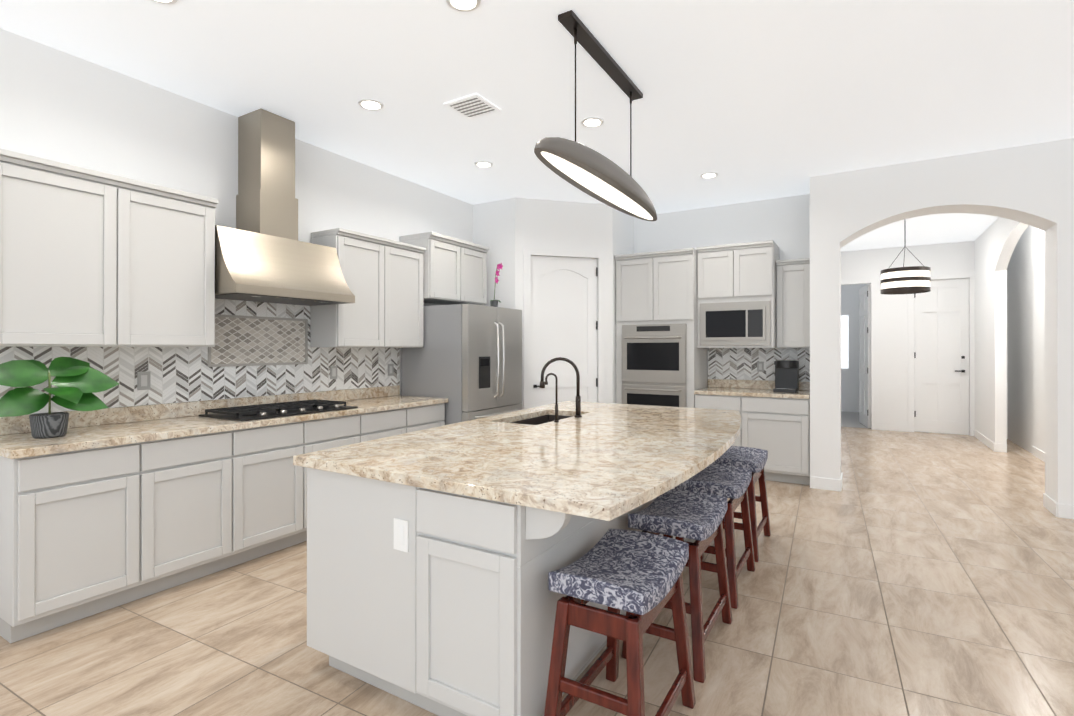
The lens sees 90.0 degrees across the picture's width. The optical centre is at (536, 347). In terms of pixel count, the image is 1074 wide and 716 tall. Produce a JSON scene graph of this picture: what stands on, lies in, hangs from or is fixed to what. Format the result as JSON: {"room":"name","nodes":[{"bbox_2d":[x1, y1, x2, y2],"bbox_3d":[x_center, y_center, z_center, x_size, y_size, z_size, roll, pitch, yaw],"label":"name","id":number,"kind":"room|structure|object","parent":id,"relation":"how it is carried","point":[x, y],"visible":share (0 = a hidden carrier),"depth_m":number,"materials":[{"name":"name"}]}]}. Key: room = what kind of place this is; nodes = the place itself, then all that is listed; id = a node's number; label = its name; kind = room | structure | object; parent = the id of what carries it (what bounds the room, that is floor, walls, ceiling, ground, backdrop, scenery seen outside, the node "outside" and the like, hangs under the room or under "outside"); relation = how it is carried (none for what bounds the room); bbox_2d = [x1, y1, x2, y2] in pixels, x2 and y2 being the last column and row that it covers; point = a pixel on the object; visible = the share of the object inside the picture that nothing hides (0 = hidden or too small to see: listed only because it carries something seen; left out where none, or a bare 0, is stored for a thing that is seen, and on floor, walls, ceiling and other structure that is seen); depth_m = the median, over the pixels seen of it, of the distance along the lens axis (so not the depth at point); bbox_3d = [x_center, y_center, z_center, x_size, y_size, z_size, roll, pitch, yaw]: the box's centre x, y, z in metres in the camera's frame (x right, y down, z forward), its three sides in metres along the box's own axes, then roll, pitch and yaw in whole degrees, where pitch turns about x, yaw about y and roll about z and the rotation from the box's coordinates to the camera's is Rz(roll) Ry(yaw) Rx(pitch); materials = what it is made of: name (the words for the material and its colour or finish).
{"room":"kitchen","nodes":[
{"label":"kitchen","id":0,"kind":"room"},
{"bbox_2d":[0,28,472,413],"bbox_3d":[-2.899,-0.162,2.881,0.100,3.080,8.350,0,0,31],"label":"wall","id":1,"kind":"structure","parent":0,"point":[56,105],"depth_m":3.55,"materials":[{"name":"white paint"}]},
{"bbox_2d":[0,148,218,346],"bbox_3d":[-2.493,-0.484,3.101,0.363,0.955,1.085,0,0,31],"label":"upper cabinet","id":2,"kind":"object","parent":1,"relation":"attached to","point":[90,258],"visible":1,"depth_m":2.96,"materials":[{"name":"grey paint"}]},
{"bbox_2d":[0,298,399,413],"bbox_3d":[-2.142,0.005,4.035,0.012,0.720,3.010,0,0,31],"label":"backsplash","id":3,"kind":"structure","parent":1,"relation":"attached to","point":[182,374],"depth_m":3.80,"materials":[{"name":"tile"}]},
{"bbox_2d":[137,371,149,389],"bbox_3d":[-2.500,0.209,3.416,0.007,0.116,0.072,0,0,31],"label":"electrical outlet","id":4,"kind":"object","parent":3,"relation":"attached to","point":[143,380],"visible":1,"depth_m":3.41,"materials":[{"name":"grey plastic"}]},
{"bbox_2d":[330,366,336,378],"bbox_3d":[-1.760,0.211,4.651,0.007,0.116,0.072,0,0,31],"label":"electrical outlet","id":5,"kind":"object","parent":3,"relation":"attached to","point":[333,372],"visible":1,"depth_m":4.64,"materials":[{"name":"grey plastic"}]},
{"bbox_2d":[388,364,393,375],"bbox_3d":[-1.421,0.213,5.217,0.007,0.116,0.072,0,0,31],"label":"electrical outlet","id":6,"kind":"object","parent":3,"relation":"attached to","point":[390,369],"visible":1,"depth_m":5.22,"materials":[{"name":"grey plastic"}]},
{"bbox_2d":[0,385,399,432],"bbox_3d":[-2.136,0.416,4.028,0.020,0.097,3.004,0,0,31],"label":"backsplash","id":7,"kind":"structure","parent":1,"relation":"attached to","point":[15,424],"depth_m":3.57,"materials":[{"name":"beige stone"}]},
{"bbox_2d":[208,314,307,366],"bbox_3d":[-2.095,-0.052,4.089,0.012,0.371,0.786,0,0,31],"label":"backsplash","id":8,"kind":"structure","parent":1,"relation":"attached to","point":[240,340],"depth_m":4.07,"materials":[{"name":"tile"}]},
{"bbox_2d":[215,108,354,305],"bbox_3d":[-1.891,-1.020,3.923,0.551,1.356,0.931,0,0,31],"label":"range hood","id":9,"kind":"object","parent":1,"relation":"attached to","point":[263,253],"visible":0.94,"depth_m":3.86,"materials":[{"name":"silver metal"}]},
{"bbox_2d":[310,228,425,347],"bbox_3d":[-1.473,-0.481,4.803,0.363,0.955,1.001,0,0,31],"label":"upper cabinet","id":10,"kind":"object","parent":1,"relation":"attached to","point":[383,277],"visible":0.98,"depth_m":4.62,"materials":[{"name":"grey paint"}]},
{"bbox_2d":[399,232,488,304],"bbox_3d":[-0.946,-0.791,5.618,0.428,0.630,0.928,0,0,31],"label":"upper cabinet","id":11,"kind":"object","parent":1,"relation":"attached to","point":[454,270],"visible":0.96,"depth_m":5.42,"materials":[{"name":"grey paint"}]},
{"bbox_2d":[473,197,514,308],"bbox_3d":[-0.478,-0.155,6.239,0.600,3.080,0.100,0,0,31],"label":"wall","id":12,"kind":"structure","parent":0,"point":[494,226],"depth_m":6.16,"materials":[{"name":"white paint"}]},
{"bbox_2d":[0,427,1073,715],"bbox_3d":[2.747,1.431,4.419,9.200,0.100,16.800,0,0,31],"label":"floor","id":13,"kind":"structure","parent":0,"point":[902,573],"depth_m":2.65,"materials":[{"name":"tile"}]},
{"bbox_2d":[0,441,159,642],"bbox_3d":[-2.497,0.940,2.845,0.614,0.875,0.566,0,0,31],"label":"base cabinet","id":14,"kind":"object","parent":13,"relation":"on","point":[102,510],"depth_m":2.65,"materials":[{"name":"grey paint"}]},
{"bbox_2d":[0,395,447,460],"bbox_3d":[-1.870,0.484,3.868,0.640,0.040,3.004,0,0,31],"label":"countertop","id":15,"kind":"structure","parent":14,"relation":"on","point":[13,446],"depth_m":3.09,"materials":[{"name":"beige stone"}]},
{"bbox_2d":[0,357,118,437],"bbox_3d":[-2.474,0.254,2.773,0.295,0.415,0.565,0,0,31],"label":"potted plant","id":16,"kind":"object","parent":15,"relation":"on","point":[78,383],"visible":1,"depth_m":2.77,"materials":[{"name":"green plant"}]},
{"bbox_2d":[199,399,357,421],"bbox_3d":[-1.836,0.441,3.889,0.515,0.046,0.905,0,0,31],"label":"cooktop","id":17,"kind":"object","parent":15,"relation":"in","point":[261,411],"visible":1,"depth_m":3.75,"materials":[{"name":"black metal"}]},
{"bbox_2d":[160,429,247,590],"bbox_3d":[-2.258,0.941,3.245,0.614,0.875,0.621,0,0,31],"label":"base cabinet","id":18,"kind":"object","parent":13,"relation":"on","point":[204,480],"depth_m":3.16,"materials":[{"name":"grey paint"}]},
{"bbox_2d":[248,421,315,560],"bbox_3d":[-2.005,0.941,3.668,0.614,0.875,0.621,0,0,31],"label":"base cabinet","id":19,"kind":"object","parent":13,"relation":"on","point":[277,488],"depth_m":3.56,"materials":[{"name":"grey paint"}]},
{"bbox_2d":[316,413,371,450],"bbox_3d":[-1.751,0.942,4.091,0.614,0.875,0.622,0,0,31],"label":"base cabinet","id":20,"kind":"object","parent":13,"relation":"on","point":[332,432],"depth_m":4.01,"materials":[{"name":"grey paint"}]},
{"bbox_2d":[372,409,415,439],"bbox_3d":[-1.497,0.943,4.514,0.614,0.875,0.621,0,0,31],"label":"base cabinet","id":21,"kind":"object","parent":13,"relation":"on","point":[392,422],"depth_m":4.44,"materials":[{"name":"grey paint"}]},
{"bbox_2d":[416,405,444,430],"bbox_3d":[-1.257,0.944,4.915,0.614,0.875,0.569,0,0,31],"label":"base cabinet","id":22,"kind":"object","parent":13,"relation":"on","point":[427,416],"depth_m":4.81,"materials":[{"name":"grey paint"}]},
{"bbox_2d":[401,304,521,424],"bbox_3d":[-0.724,0.491,5.481,0.896,1.785,0.914,0,0,31],"label":"refrigerator","id":23,"kind":"object","parent":13,"relation":"on","point":[466,360],"visible":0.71,"depth_m":5.11,"materials":[{"name":"silver metal"}]},
{"bbox_2d":[490,263,502,306],"bbox_3d":[-0.405,-0.656,5.611,0.136,0.505,0.258,0,0,31],"label":"orchid plant","id":24,"kind":"object","parent":23,"relation":"on","point":[494,303],"visible":0.9,"depth_m":5.60,"materials":[{"name":"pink plant"}]},
{"bbox_2d":[307,413,713,715],"bbox_3d":[0.224,0.941,3.129,1.240,0.876,2.689,0,0,31],"label":"kitchen island","id":25,"kind":"object","parent":13,"relation":"on","point":[452,612],"depth_m":1.94,"materials":[{"name":"grey paint"}]},
{"bbox_2d":[394,518,408,552],"bbox_3d":[-0.510,0.701,2.011,0.072,0.116,0.007,0,0,31],"label":"outlet","id":26,"kind":"object","parent":25,"relation":"attached to","point":[401,534],"visible":1,"depth_m":2.00,"materials":[{"name":"white plastic"}]},
{"bbox_2d":[357,405,740,524],"bbox_3d":[0.502,0.483,2.986,1.115,0.040,2.770,0,0,31],"label":"island countertop","id":27,"kind":"structure","parent":25,"relation":"on","point":[611,464],"depth_m":2.20,"materials":[{"name":"beige stone"}]},
{"bbox_2d":[545,373,558,421],"bbox_3d":[0.092,0.309,3.348,0.090,0.306,0.030,0,0,-1],"label":"filter faucet","id":28,"kind":"object","parent":27,"relation":"on","point":[556,405],"visible":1,"depth_m":3.34,"materials":[{"name":"black metal"}]},
{"bbox_2d":[540,357,581,417],"bbox_3d":[0.160,0.263,3.542,0.284,0.400,0.152,0,0,-1],"label":"kitchen faucet","id":29,"kind":"object","parent":27,"relation":"on","point":[578,402],"visible":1,"depth_m":3.58,"materials":[{"name":"black metal"}]},
{"bbox_2d":[544,529,695,715],"bbox_3d":[0.308,1.055,1.917,0.362,0.643,0.592,0,0,31],"label":"stool","id":30,"kind":"object","parent":13,"relation":"on","point":[637,573],"visible":1,"depth_m":1.77,"materials":[{"name":"fabric"}]},
{"bbox_2d":[615,248,707,407],"bbox_3d":[1.472,0.142,6.391,0.923,2.485,0.716,0,0,31],"label":"tall cabinet","id":31,"kind":"object","parent":13,"relation":"on","point":[661,358],"visible":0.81,"depth_m":6.13,"materials":[{"name":"grey paint"}]},
{"bbox_2d":[621,489,732,682],"bbox_3d":[0.679,1.056,2.546,0.362,0.643,0.592,0,0,31],"label":"stool","id":32,"kind":"object","parent":13,"relation":"on","point":[697,516],"visible":0.75,"depth_m":2.40,"materials":[{"name":"fabric"}]},
{"bbox_2d":[675,464,754,608],"bbox_3d":[1.050,1.057,3.175,0.362,0.643,0.592,0,0,31],"label":"stool","id":33,"kind":"object","parent":13,"relation":"on","point":[732,483],"visible":0.62,"depth_m":3.03,"materials":[{"name":"fabric"}]},
{"bbox_2d":[712,446,770,561],"bbox_3d":[1.416,1.058,3.795,0.362,0.643,0.592,0,0,31],"label":"stool","id":34,"kind":"object","parent":13,"relation":"on","point":[754,460],"visible":0.52,"depth_m":3.71,"materials":[{"name":"grey fabric"}]},
{"bbox_2d":[694,379,809,484],"bbox_3d":[2.378,0.877,5.891,1.135,1.013,0.640,0,0,31],"label":"base cabinet","id":35,"kind":"object","parent":13,"relation":"on","point":[776,425],"visible":0.54,"depth_m":5.53,"materials":[{"name":"grey paint"}]},
{"bbox_2d":[773,360,798,392],"bbox_3d":[2.669,0.300,5.750,0.220,0.334,0.280,0,0,31],"label":"coffee maker","id":36,"kind":"object","parent":35,"relation":"on","point":[787,376],"visible":1,"depth_m":5.71,"materials":[{"name":"black plastic"}]},
{"bbox_2d":[841,411,870,428],"bbox_3d":[5.917,1.391,10.680,2.400,0.006,2.600,0,0,31],"label":"floor carpet","id":37,"kind":"object","parent":13,"relation":"on","point":[849,419],"depth_m":10.26,"materials":[{"name":"grey carpet"}]},
{"bbox_2d":[0,0,1073,250],"bbox_3d":[2.747,-1.749,4.425,9.200,0.100,16.800,0,0,31],"label":"ceiling","id":38,"kind":"structure","parent":0,"point":[750,100],"depth_m":3.40,"materials":[{"name":"white paint"}]},
{"bbox_2d":[151,0,177,4],"bbox_3d":[-1.818,-1.697,2.568,0.170,0.008,0.170,0,0,31],"label":"recessed light","id":39,"kind":"object","parent":38,"relation":"in","point":[168,2],"visible":1,"depth_m":2.63,"materials":[{"name":"white paint"}]},
{"bbox_2d":[358,99,383,110],"bbox_3d":[-1.158,-1.695,3.746,0.170,0.008,0.170,0,0,31],"label":"recessed light","id":40,"kind":"object","parent":38,"relation":"in","point":[371,104],"visible":1,"depth_m":3.73,"materials":[{"name":"white paint"}]},
{"bbox_2d":[446,0,480,11],"bbox_3d":[-0.360,-1.697,2.627,0.170,0.008,0.170,0,0,31],"label":"recessed light","id":41,"kind":"object","parent":38,"relation":"in","point":[465,5],"visible":1,"depth_m":2.65,"materials":[{"name":"white paint"}]},
{"bbox_2d":[443,93,501,119],"bbox_3d":[-0.451,-1.693,3.777,0.290,0.012,0.290,0,0,31],"label":"ceiling vent","id":42,"kind":"object","parent":38,"relation":"in","point":[473,106],"visible":1,"depth_m":3.76,"materials":[{"name":"white metal"}]},
{"bbox_2d":[475,161,492,167],"bbox_3d":[-0.491,-1.692,4.955,0.170,0.008,0.170,0,0,31],"label":"recessed light","id":43,"kind":"object","parent":38,"relation":"in","point":[483,164],"visible":0.98,"depth_m":4.94,"materials":[{"name":"white paint"}]},
{"bbox_2d":[581,117,603,127],"bbox_3d":[0.416,-1.694,4.038,0.170,0.008,0.170,0,0,31],"label":"recessed light","id":44,"kind":"object","parent":38,"relation":"in","point":[591,122],"visible":0.96,"depth_m":4.03,"materials":[{"name":"white paint"}]},
{"bbox_2d":[534,10,656,220],"bbox_3d":[0.423,-1.311,3.194,0.240,0.779,1.660,0,0,31],"label":"pendant light","id":45,"kind":"object","parent":38,"relation":"hanging from","point":[596,175],"visible":1,"depth_m":3.00,"materials":[{"name":"grey metal"}]},
{"bbox_2d":[700,172,717,177],"bbox_3d":[1.690,-1.692,5.269,0.170,0.008,0.170,0,0,31],"label":"recessed light","id":46,"kind":"object","parent":38,"relation":"in","point":[710,175],"visible":0.96,"depth_m":5.25,"materials":[{"name":"white paint"}]},
{"bbox_2d":[880,219,930,294],"bbox_3d":[4.478,-1.184,6.534,0.504,1.018,0.504,0,0,31],"label":"pendant chandelier","id":47,"kind":"object","parent":38,"relation":"hanging from","point":[907,280],"visible":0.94,"depth_m":6.36,"materials":[{"name":"black metal"}]},
{"bbox_2d":[515,197,612,409],"bbox_3d":[0.311,-0.155,6.244,1.181,3.080,0.100,0,0,-15],"label":"wall","id":48,"kind":"structure","parent":0,"point":[541,223],"depth_m":6.21,"materials":[{"name":"white paint"}]},
{"bbox_2d":[523,247,605,408],"bbox_3d":[0.326,0.122,6.187,0.990,2.525,0.016,0,0,-15],"label":"door frame","id":49,"kind":"structure","parent":48,"relation":"attached to","point":[528,252],"depth_m":6.16,"materials":[{"name":"white paint"}]},
{"bbox_2d":[531,256,597,407],"bbox_3d":[0.314,0.163,6.231,0.812,2.428,0.065,0,0,-15],"label":"pantry door","id":50,"kind":"structure","parent":48,"relation":"in","point":[564,322],"depth_m":6.23,"materials":[{"name":"white paint"}]},
{"bbox_2d":[613,208,633,402],"bbox_3d":[1.031,-0.154,6.675,0.100,3.080,0.700,0,0,31],"label":"wall","id":51,"kind":"structure","parent":0,"point":[623,233],"depth_m":6.48,"materials":[{"name":"white paint"}]},
{"bbox_2d":[634,194,809,381],"bbox_3d":[1.520,-0.154,6.848,3.600,3.080,0.100,0,0,31],"label":"wall","id":52,"kind":"structure","parent":0,"point":[783,223],"depth_m":6.31,"materials":[{"name":"white paint"}]},
{"bbox_2d":[696,240,778,347],"bbox_3d":[2.257,-0.563,6.028,0.790,1.125,0.534,0,0,31],"label":"upper cabinet","id":53,"kind":"object","parent":52,"relation":"attached to","point":[736,295],"visible":1,"depth_m":5.80,"materials":[{"name":"grey paint"}]},
{"bbox_2d":[708,348,809,381],"bbox_3d":[2.545,0.177,6.168,1.137,0.385,0.012,0,0,31],"label":"backsplash","id":54,"kind":"structure","parent":52,"relation":"attached to","point":[733,363],"depth_m":6.20,"materials":[{"name":"tile"}]},
{"bbox_2d":[757,362,763,371],"bbox_3d":[2.558,0.214,6.148,0.072,0.116,0.007,0,0,31],"label":"electrical outlet","id":55,"kind":"object","parent":54,"relation":"attached to","point":[760,366],"visible":1,"depth_m":6.14,"materials":[{"name":"grey plastic"}]},
{"bbox_2d":[776,258,809,347],"bbox_3d":[2.790,-0.469,5.808,0.340,0.935,0.364,0,0,31],"label":"upper cabinet","id":56,"kind":"object","parent":52,"relation":"attached to","point":[792,303],"visible":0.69,"depth_m":5.68,"materials":[{"name":"grey paint"}]},
{"bbox_2d":[841,284,866,411],"bbox_3d":[7.126,-0.144,11.533,3.800,3.080,0.100,0,0,31],"label":"wall","id":57,"kind":"structure","parent":0,"point":[850,373],"depth_m":11.65,"materials":[{"name":"white paint"}]},
{"bbox_2d":[841,316,847,367],"bbox_3d":[6.677,-0.129,11.737,0.220,1.150,0.009,0,0,31],"label":"room window","id":58,"kind":"structure","parent":57,"relation":"in","point":[844,341],"depth_m":11.71,"materials":[{"name":"white glass"}]},
{"bbox_2d":[841,241,973,435],"bbox_3d":[5.931,-0.149,9.101,3.450,3.080,0.100,0,0,31],"label":"wall","id":59,"kind":"structure","parent":0,"point":[892,346],"depth_m":9.00,"materials":[{"name":"white paint"}]},
{"bbox_2d":[859,284,870,427],"bbox_3d":[5.886,0.140,9.655,0.052,2.488,0.790,0,0,21],"label":"door leaf","id":60,"kind":"structure","parent":59,"relation":"in","point":[865,355],"depth_m":9.56,"materials":[{"name":"white paint"}]},
{"bbox_2d":[878,423,907,431],"bbox_3d":[5.966,1.335,9.011,0.420,0.110,0.013,0,0,31],"label":"baseboard","id":61,"kind":"structure","parent":59,"relation":"attached to","point":[890,427],"depth_m":9.00,"materials":[{"name":"white paint"}]},
{"bbox_2d":[841,272,974,435],"bbox_3d":[5.909,0.098,9.046,2.340,2.585,0.016,0,0,31],"label":"door frame","id":62,"kind":"structure","parent":59,"relation":"attached to","point":[970,275],"depth_m":8.88,"materials":[{"name":"white paint"}]},
{"bbox_2d":[914,278,968,434],"bbox_3d":[6.549,0.138,8.703,0.712,2.488,0.095,0,0,31],"label":"front door","id":63,"kind":"structure","parent":59,"relation":"in","point":[941,356],"depth_m":8.70,"materials":[{"name":"white paint"}]},
{"bbox_2d":[810,138,1073,504],"bbox_3d":[4.981,-0.160,4.161,5.100,3.080,0.350,0,0,31],"label":"wall","id":64,"kind":"structure","parent":0,"point":[1031,185],"depth_m":4.74,"materials":[{"name":"white paint"}]},
{"bbox_2d":[839,473,841,490],"bbox_3d":[3.018,1.328,5.327,0.012,0.110,0.363,0,0,31],"label":"baseboard","id":65,"kind":"structure","parent":64,"relation":"attached to","point":[840,481],"depth_m":5.18,"materials":[{"name":"white paint"}]},
{"bbox_2d":[1043,493,1054,514],"bbox_3d":[4.348,1.326,4.554,0.012,0.110,0.346,0,0,31],"label":"baseboard","id":66,"kind":"structure","parent":64,"relation":"attached to","point":[1048,503],"depth_m":4.56,"materials":[{"name":"white paint"}]},
{"bbox_2d":[1054,502,1073,518],"bbox_3d":[5.658,1.324,3.541,3.302,0.110,0.013,0,0,31],"label":"baseboard","id":67,"kind":"structure","parent":64,"relation":"attached to","point":[1054,508],"depth_m":4.36,"materials":[{"name":"white paint"}]},
{"bbox_2d":[974,217,1028,443],"bbox_3d":[5.790,-0.155,6.504,0.120,3.080,4.500,0,0,31],"label":"wall","id":68,"kind":"structure","parent":0,"point":[995,242],"depth_m":7.32,"materials":[{"name":"white paint"}]},
{"bbox_2d":[974,429,998,451],"bbox_3d":[6.519,1.333,7.816,0.042,0.110,1.492,0,0,31],"label":"baseboard","id":69,"kind":"structure","parent":68,"relation":"attached to","point":[993,446],"depth_m":7.56,"materials":[{"name":"white paint"}]},
{"bbox_2d":[1006,225,1044,452],"bbox_3d":[5.996,-0.155,6.380,0.360,3.080,4.500,0,0,31],"label":"wall","id":70,"kind":"structure","parent":0,"point":[1025,284],"depth_m":7.25,"materials":[{"name":"white paint"}]},
{"bbox_2d":[1032,446,1044,461],"bbox_3d":[5.794,1.329,5.897,0.012,0.110,2.570,0,0,31],"label":"baseboard","id":71,"kind":"structure","parent":70,"relation":"attached to","point":[1036,452],"depth_m":6.73,"materials":[{"name":"white paint"}]}
]}

